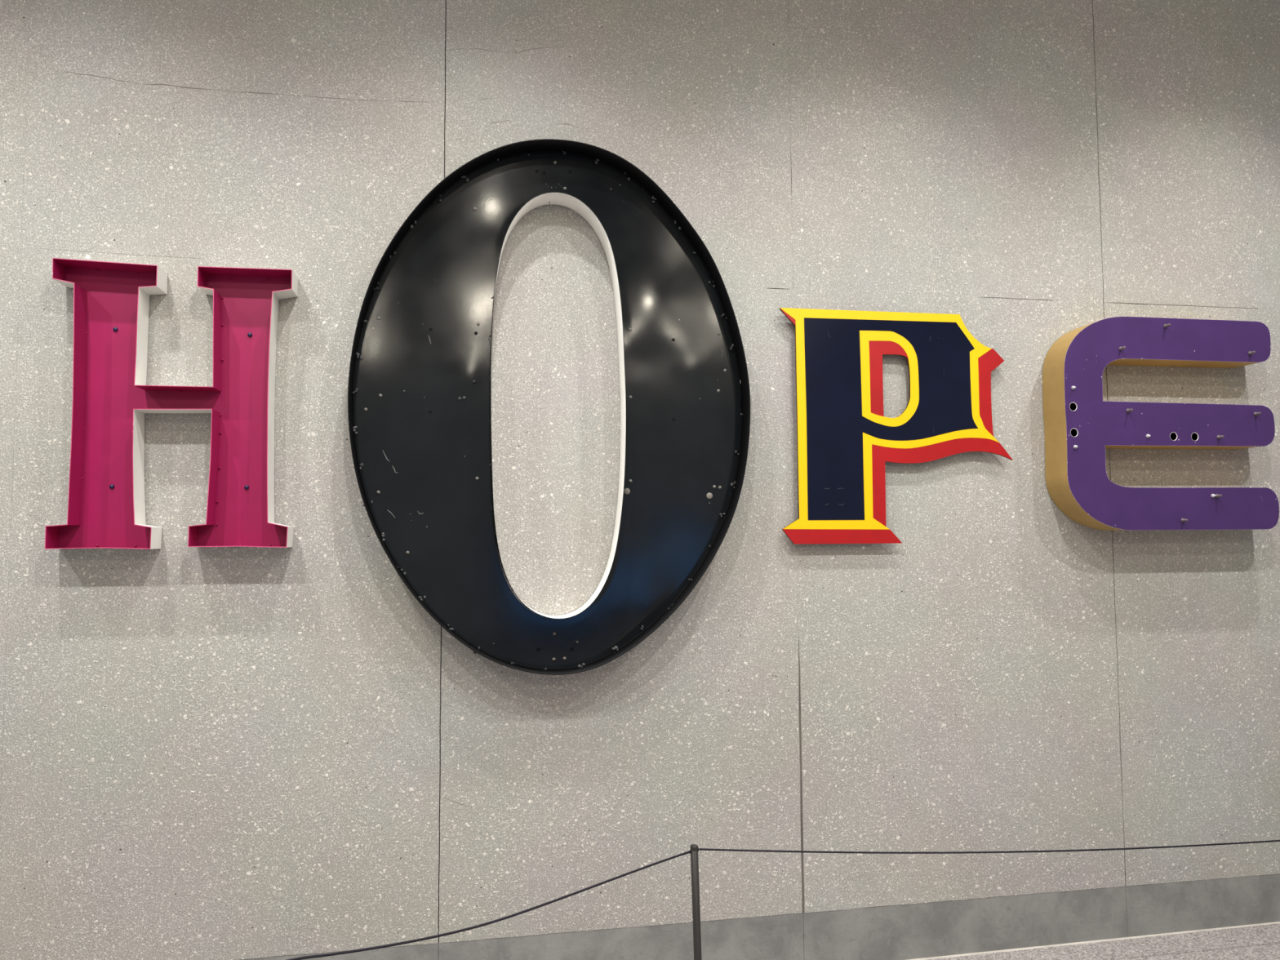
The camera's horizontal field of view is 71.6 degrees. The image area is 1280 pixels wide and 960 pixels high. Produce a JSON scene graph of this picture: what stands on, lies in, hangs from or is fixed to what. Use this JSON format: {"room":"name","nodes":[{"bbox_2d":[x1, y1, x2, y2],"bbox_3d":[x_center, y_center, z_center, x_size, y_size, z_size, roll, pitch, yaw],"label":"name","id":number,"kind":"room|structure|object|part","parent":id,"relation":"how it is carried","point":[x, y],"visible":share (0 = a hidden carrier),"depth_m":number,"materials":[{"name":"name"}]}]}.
{"room":"museum gallery","nodes":[
{"label":"museum gallery","id":0,"kind":"room"},
{"bbox_2d":[0,0,1279,959],"bbox_3d":[0.472,-0.185,3.487,9.001,4.317,0.251,0,-4,-11],"label":"wall","id":1,"kind":"structure","parent":0,"point":[206,753],"depth_m":3.25,"materials":[{"name":"stone"}]},
{"bbox_3d":[-2.982,0.378,2.689,1.924,2.379,0.013,0,-4,-11],"label":"wall panel","id":2,"kind":"part","parent":1,"relation":"part of","materials":[{"name":"stone"}]},
{"bbox_3d":[-2.993,-1.569,2.806,1.924,1.597,0.013,0,-4,-11],"label":"wall panel","id":3,"kind":"part","parent":1,"relation":"part of","materials":[{"name":"stone"}]},
{"bbox_2d":[44,257,297,549],"bbox_3d":[-1.534,-0.242,2.938,0.732,0.936,0.097,0,-4,-11],"label":"letter","id":4,"kind":"object","parent":1,"relation":"attached to","point":[112,397],"visible":1,"depth_m":2.96,"materials":[{"name":"pink metal"}]},
{"bbox_3d":[-1.367,0.409,2.988,1.362,2.348,0.013,0,-4,-11],"label":"wall panel","id":5,"kind":"part","parent":1,"relation":"part of","materials":[{"name":"stone"}]},
{"bbox_3d":[-1.378,-1.551,3.106,1.363,1.615,0.013,0,-4,-11],"label":"wall panel","id":6,"kind":"part","parent":1,"relation":"part of","materials":[{"name":"stone"}]},
{"bbox_2d":[347,138,750,675],"bbox_3d":[-0.295,-0.272,3.161,1.412,1.900,0.115,0,-4,-11],"label":"letter","id":7,"kind":"object","parent":1,"relation":"attached to","point":[420,386],"visible":1,"depth_m":3.18,"materials":[{"name":"black metal"}]},
{"bbox_3d":[-0.062,-1.542,3.350,1.314,1.620,0.013,0,-4,-11],"label":"wall panel","id":8,"kind":"part","parent":1,"relation":"part of","materials":[{"name":"stone"}]},
{"bbox_3d":[-0.050,0.428,3.232,1.313,2.336,0.013,0,-4,-11],"label":"wall panel","id":9,"kind":"part","parent":1,"relation":"part of","materials":[{"name":"stone"}]},
{"bbox_2d":[238,873,1279,959],"bbox_3d":[0.503,1.704,3.266,9.000,0.259,0.029,0,-4,-11],"label":"baseboard","id":10,"kind":"structure","parent":1,"relation":"attached to","point":[949,927],"depth_m":3.35,"materials":[{"name":"concrete"}]},
{"bbox_3d":[-1.359,1.692,2.911,1.361,0.236,0.012,0,-4,-11],"label":"panel","id":11,"kind":"part","parent":10,"relation":"part of","materials":[{"name":"concrete"}]},
{"bbox_3d":[-0.044,1.702,3.155,1.312,0.227,0.012,0,-4,-11],"label":"panel","id":12,"kind":"part","parent":10,"relation":"part of","materials":[{"name":"concrete"}]},
{"bbox_3d":[1.264,1.711,3.398,1.346,0.219,0.012,0,-4,-11],"label":"panel","id":13,"kind":"part","parent":10,"relation":"part of","materials":[{"name":"concrete"}]},
{"bbox_3d":[2.584,1.720,3.643,1.337,0.210,0.012,0,-4,-11],"label":"panel","id":14,"kind":"part","parent":10,"relation":"part of","materials":[{"name":"concrete"}]},
{"bbox_2d":[779,307,1013,543],"bbox_3d":[0.998,-0.205,3.438,0.958,0.898,0.035,0,-4,-11],"label":"letter","id":15,"kind":"object","parent":1,"relation":"attached to","point":[845,438],"visible":1,"depth_m":3.40,"materials":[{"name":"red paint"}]},
{"bbox_3d":[1.245,-1.536,3.593,1.347,1.616,0.013,0,-4,-11],"label":"wall panel","id":16,"kind":"part","parent":1,"relation":"part of","materials":[{"name":"stone"}]},
{"bbox_3d":[1.256,0.436,3.475,1.348,2.349,0.013,0,-4,-11],"label":"wall panel","id":17,"kind":"part","parent":1,"relation":"part of","materials":[{"name":"stone"}]},
{"bbox_2d":[907,921,1279,959],"bbox_3d":[0.507,1.808,3.240,9.000,0.028,0.016,0,-4,-11],"label":"trim","id":18,"kind":"structure","parent":1,"relation":"attached to","point":[1275,922],"depth_m":3.48,"materials":[{"name":"metal"}]},
{"bbox_2d":[1042,316,1279,530],"bbox_3d":[2.108,-0.223,3.583,0.954,0.851,0.161,0,-4,-11],"label":"letter","id":19,"kind":"object","parent":1,"relation":"attached to","point":[1079,426],"visible":1,"depth_m":3.52,"materials":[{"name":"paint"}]},
{"bbox_3d":[2.566,-1.532,3.839,1.339,1.610,0.013,0,-4,-11],"label":"wall panel","id":20,"kind":"part","parent":1,"relation":"part of","materials":[{"name":"stone"}]},
{"bbox_3d":[2.577,0.441,3.720,1.339,2.366,0.013,0,-4,-11],"label":"wall panel","id":21,"kind":"part","parent":1,"relation":"part of","materials":[{"name":"stone"}]},
{"bbox_2d":[927,923,1279,959],"bbox_3d":[1.493,1.531,-2.058,9.000,0.114,11.200,0,-4,-11],"label":"floor","id":22,"kind":"structure","parent":0,"point":[1262,942],"depth_m":3.41,"materials":[{"name":"stone"}]},
{"bbox_2d":[689,844,702,959],"bbox_3d":[0.190,1.474,2.819,0.260,0.616,0.260,0,-4,-11],"label":"barrier post","id":23,"kind":"object","parent":22,"relation":"on","point":[694,850],"visible":1,"depth_m":2.81,"materials":[{"name":"black metal"}]},
{"bbox_2d":[286,850,689,959],"bbox_3d":[-0.470,1.174,2.373,1.554,0.065,0.008,2,-4,-36],"label":"rope","id":24,"kind":"object","parent":23,"relation":"hanging from","point":[686,852],"visible":1,"depth_m":2.40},
{"bbox_2d":[699,840,1279,853],"bbox_3d":[2.200,1.251,3.207,4.089,0.127,0.006,0,-4,-11],"label":"rope","id":25,"kind":"object","parent":23,"relation":"hanging from","point":[1270,841],"visible":1,"depth_m":3.00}
]}

